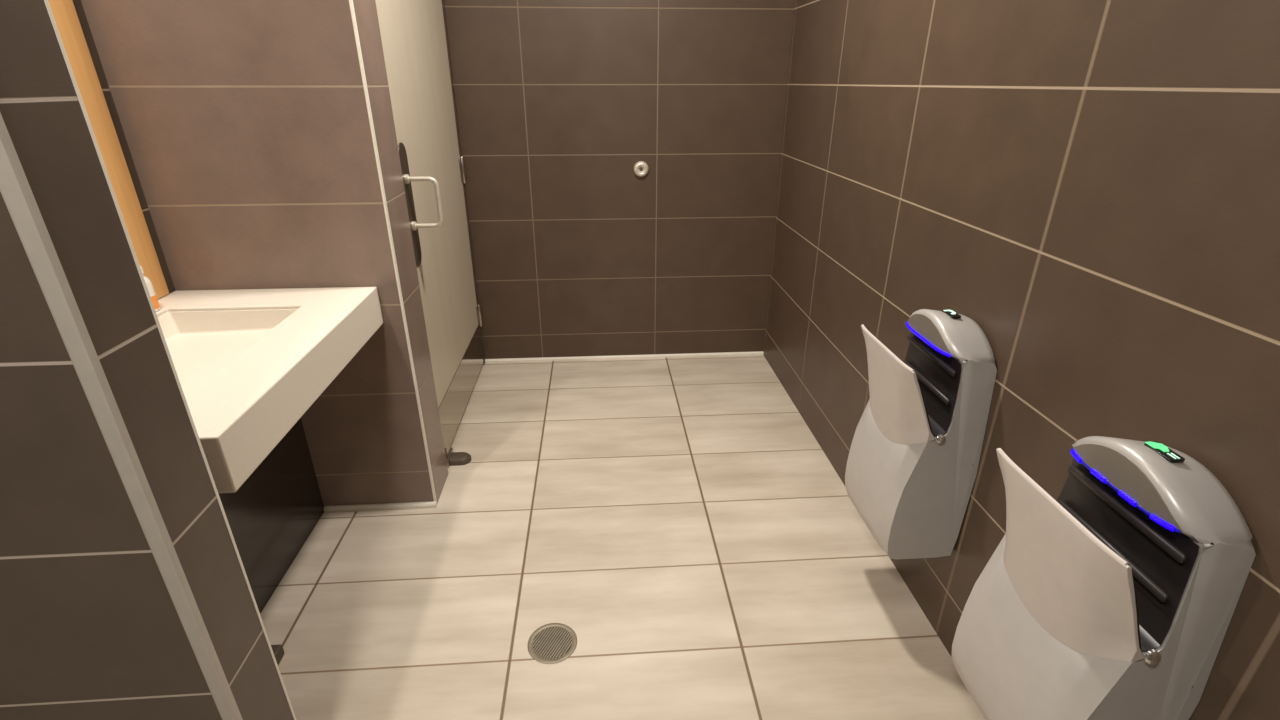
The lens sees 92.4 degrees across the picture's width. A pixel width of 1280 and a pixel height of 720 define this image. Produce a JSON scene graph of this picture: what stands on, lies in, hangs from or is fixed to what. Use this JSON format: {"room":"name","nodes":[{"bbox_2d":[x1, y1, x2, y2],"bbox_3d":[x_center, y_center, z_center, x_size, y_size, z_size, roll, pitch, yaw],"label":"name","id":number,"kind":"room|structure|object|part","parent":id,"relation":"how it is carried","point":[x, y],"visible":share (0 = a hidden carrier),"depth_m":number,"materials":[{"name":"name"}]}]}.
{"room":"public restroom","nodes":[
{"label":"public restroom","id":0,"kind":"room"},
{"bbox_2d":[72,0,174,298],"bbox_3d":[-1.358,-0.377,1.184,0.100,2.400,0.916,-2,24,-4],"label":"wall","id":1,"kind":"structure","parent":0,"point":[78,6],"depth_m":1.59,"materials":[{"name":"brown tile"}]},
{"bbox_2d":[48,0,168,298],"bbox_3d":[-1.304,-0.629,1.073,0.007,1.350,0.846,-2,24,-4],"label":"wall mirror","id":2,"kind":"object","parent":1,"relation":"attached to","point":[64,12],"visible":0.22,"depth_m":1.53,"materials":[{"name":"orange mirror"}]},
{"bbox_2d":[156,287,382,492],"bbox_3d":[-1.027,0.018,1.427,0.568,0.116,0.844,-2,24,-4],"label":"sink counter","id":3,"kind":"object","parent":1,"relation":"attached to","point":[249,364],"depth_m":1.43,"materials":[{"name":"white ceramic"}]},
{"bbox_2d":[140,266,159,311],"bbox_3d":[-1.279,-0.183,1.584,0.038,0.120,0.038,-2,24,-4],"label":"soap bottle","id":4,"kind":"object","parent":3,"relation":"on","point":[154,299],"visible":0.31,"depth_m":1.59,"materials":[{"name":"white plastic"}]},
{"bbox_2d":[158,309,296,394],"bbox_3d":[-1.066,0.007,1.422,0.346,0.074,0.521,-2,24,-4],"label":"basin","id":5,"kind":"object","parent":3,"relation":"in","point":[201,343],"depth_m":1.61,"materials":[{"name":"white ceramic"}]},
{"bbox_2d":[0,0,293,719],"bbox_3d":[-1.317,-0.162,0.708,1.270,2.400,0.131,-2,24,-4],"label":"wall","id":6,"kind":"structure","parent":0,"point":[91,627],"depth_m":0.85,"materials":[{"name":"brown tile"}]},
{"bbox_2d":[0,113,242,719],"bbox_3d":[-0.689,-0.154,0.691,0.023,2.400,0.012,-2,24,-4],"label":"trim","id":7,"kind":"structure","parent":6,"relation":"attached to","point":[15,189],"depth_m":0.78,"materials":[{"name":"silver metal"}]},
{"bbox_2d":[44,0,295,719],"bbox_3d":[-0.690,-0.206,0.806,0.006,2.400,0.006,-2,24,-4],"label":"trim","id":8,"kind":"structure","parent":6,"relation":"attached to","point":[47,4],"depth_m":0.87,"materials":[{"name":"silver metal"}]},
{"bbox_2d":[218,418,323,613],"bbox_3d":[-1.066,0.400,1.558,0.025,0.675,0.916,-2,24,-4],"label":"wall","id":9,"kind":"structure","parent":0,"point":[274,512],"depth_m":1.79,"materials":[{"name":"brown tile"}]},
{"bbox_2d":[444,0,794,358],"bbox_3d":[-0.122,-1.124,2.831,1.774,2.400,0.100,-2,24,-4],"label":"wall","id":10,"kind":"structure","parent":0,"point":[576,253],"depth_m":2.88,"materials":[{"name":"brown tile"}]},
{"bbox_2d":[485,351,763,362],"bbox_3d":[-0.073,-0.016,3.275,1.484,0.016,0.012,-2,24,-4],"label":"baseboard","id":11,"kind":"structure","parent":10,"relation":"attached to","point":[757,352],"depth_m":3.27,"materials":[{"name":"silver metal"}]},
{"bbox_2d":[634,161,648,176],"bbox_3d":[0.006,-0.895,2.878,0.072,0.072,0.021,-2,24,-4],"label":"bumper cover","id":12,"kind":"object","parent":10,"relation":"attached to","point":[641,168],"visible":1,"depth_m":2.87,"materials":[{"name":"metal"}]},
{"bbox_2d":[260,355,985,719],"bbox_3d":[-0.539,1.113,0.900,2.974,0.080,5.394,-2,24,-4],"label":"floor","id":13,"kind":"structure","parent":0,"point":[705,557],"depth_m":1.82,"materials":[{"name":"beige tile"}]},
{"bbox_2d":[81,0,447,505],"bbox_3d":[-1.081,-0.614,1.707,0.732,2.400,0.193,-2,24,-4],"label":"wall pier","id":14,"kind":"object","parent":13,"relation":"on","point":[245,124],"visible":0.67,"depth_m":1.67,"materials":[{"name":"brown tile"}]},
{"bbox_2d":[324,501,436,512],"bbox_3d":[-0.894,0.507,2.116,0.377,0.020,0.012,-2,24,-4],"label":"baseboard","id":15,"kind":"object","parent":14,"relation":"attached to","point":[429,504],"visible":1,"depth_m":2.11,"materials":[{"name":"silver metal"}]},
{"bbox_2d":[349,0,436,501],"bbox_3d":[-0.711,-0.586,1.644,0.008,2.400,0.008,-2,24,-4],"label":"trim","id":16,"kind":"structure","parent":14,"relation":"attached to","point":[350,1],"depth_m":1.74,"materials":[{"name":"silver metal"}]},
{"bbox_2d":[271,644,283,664],"bbox_3d":[-0.936,0.754,1.553,0.044,0.035,0.056,-2,24,-4],"label":"block","id":17,"kind":"object","parent":13,"relation":"on","point":[278,650],"visible":0.28,"depth_m":1.56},
{"bbox_2d":[446,448,470,467],"bbox_3d":[-0.700,0.377,2.385,0.084,0.034,0.090,-2,24,-4],"label":"door stop","id":18,"kind":"object","parent":13,"relation":"on","point":[453,458],"visible":0.95,"depth_m":2.37,"materials":[{"name":"metal"}]},
{"bbox_3d":[-0.738,0.378,2.383,0.008,0.034,0.090,-2,24,-4],"label":"stop plate","id":19,"kind":"part","parent":18,"relation":"part of","materials":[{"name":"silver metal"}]},
{"bbox_2d":[527,623,576,663],"bbox_3d":[-0.230,0.744,1.615,0.130,0.002,0.130,-2,24,-4],"label":"floor drain","id":20,"kind":"object","parent":13,"relation":"on","point":[551,643],"visible":1,"depth_m":1.61,"materials":[{"name":"metal"}]},
{"bbox_2d":[763,0,1279,719],"bbox_3d":[0.895,-0.058,0.478,0.100,2.400,5.194,-2,24,-4],"label":"wall","id":21,"kind":"structure","parent":0,"point":[1093,185],"depth_m":1.19,"materials":[{"name":"brown tile"}]},
{"bbox_2d":[845,309,996,558],"bbox_3d":[0.677,0.164,1.545,0.212,0.605,0.294,-2,24,-4],"label":"dryer","id":22,"kind":"object","parent":21,"relation":"attached to","point":[915,452],"visible":1,"depth_m":1.46,"materials":[{"name":"silver metal"}]},
{"bbox_3d":[0.674,-0.076,1.436,0.016,0.051,0.206,-2,24,-4],"label":"head panel","id":23,"kind":"part","parent":22,"relation":"part of","materials":[{"name":"grey plastic"}]},
{"bbox_2d":[951,436,1255,719],"bbox_3d":[0.718,0.405,1.014,0.212,0.605,0.294,-2,24,-4],"label":"dryer","id":24,"kind":"object","parent":21,"relation":"attached to","point":[1116,596],"visible":1,"depth_m":0.91,"materials":[{"name":"silver metal"}]},
{"bbox_3d":[0.714,0.164,0.905,0.016,0.051,0.206,-2,24,-4],"label":"head panel","id":25,"kind":"part","parent":24,"relation":"part of","materials":[{"name":"grey plastic"}]},
{"bbox_3d":[-0.843,-0.872,2.275,0.172,2.400,1.019,-2,24,-4],"label":"wall door","id":26,"kind":"structure","parent":0,"visible":0},
{"bbox_2d":[375,0,484,456],"bbox_3d":[-0.755,-0.720,2.357,0.155,2.056,1.009,-2,24,-4],"label":"door","id":27,"kind":"structure","parent":26,"relation":"attached to","point":[414,33],"depth_m":2.35,"materials":[{"name":"grey beige laminate"},{"name":"brushed stainless steel"},{"name":"dark bronze"}]},
{"bbox_3d":[-0.752,-0.503,2.010,0.004,0.397,0.085,-2,24,-4],"label":"pull plate","id":28,"kind":"part","parent":27,"relation":"part of","materials":[{"name":"brown metal"}]},
{"bbox_3d":[-0.700,-0.512,1.998,0.103,0.165,0.015,-2,24,-4],"label":"pull handle","id":29,"kind":"part","parent":27,"relation":"part of","materials":[{"name":"metal"}]},
{"bbox_3d":[-0.780,0.105,2.715,0.002,0.213,0.925,-2,24,-4],"label":"kick plate","id":30,"kind":"part","parent":27,"relation":"part of","materials":[{"name":"metal"}]},
{"bbox_3d":[-0.839,-0.918,2.795,0.052,2.056,0.038,-2,24,-4],"label":"frame","id":31,"kind":"part","parent":27,"relation":"part of","materials":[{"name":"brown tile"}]}
]}

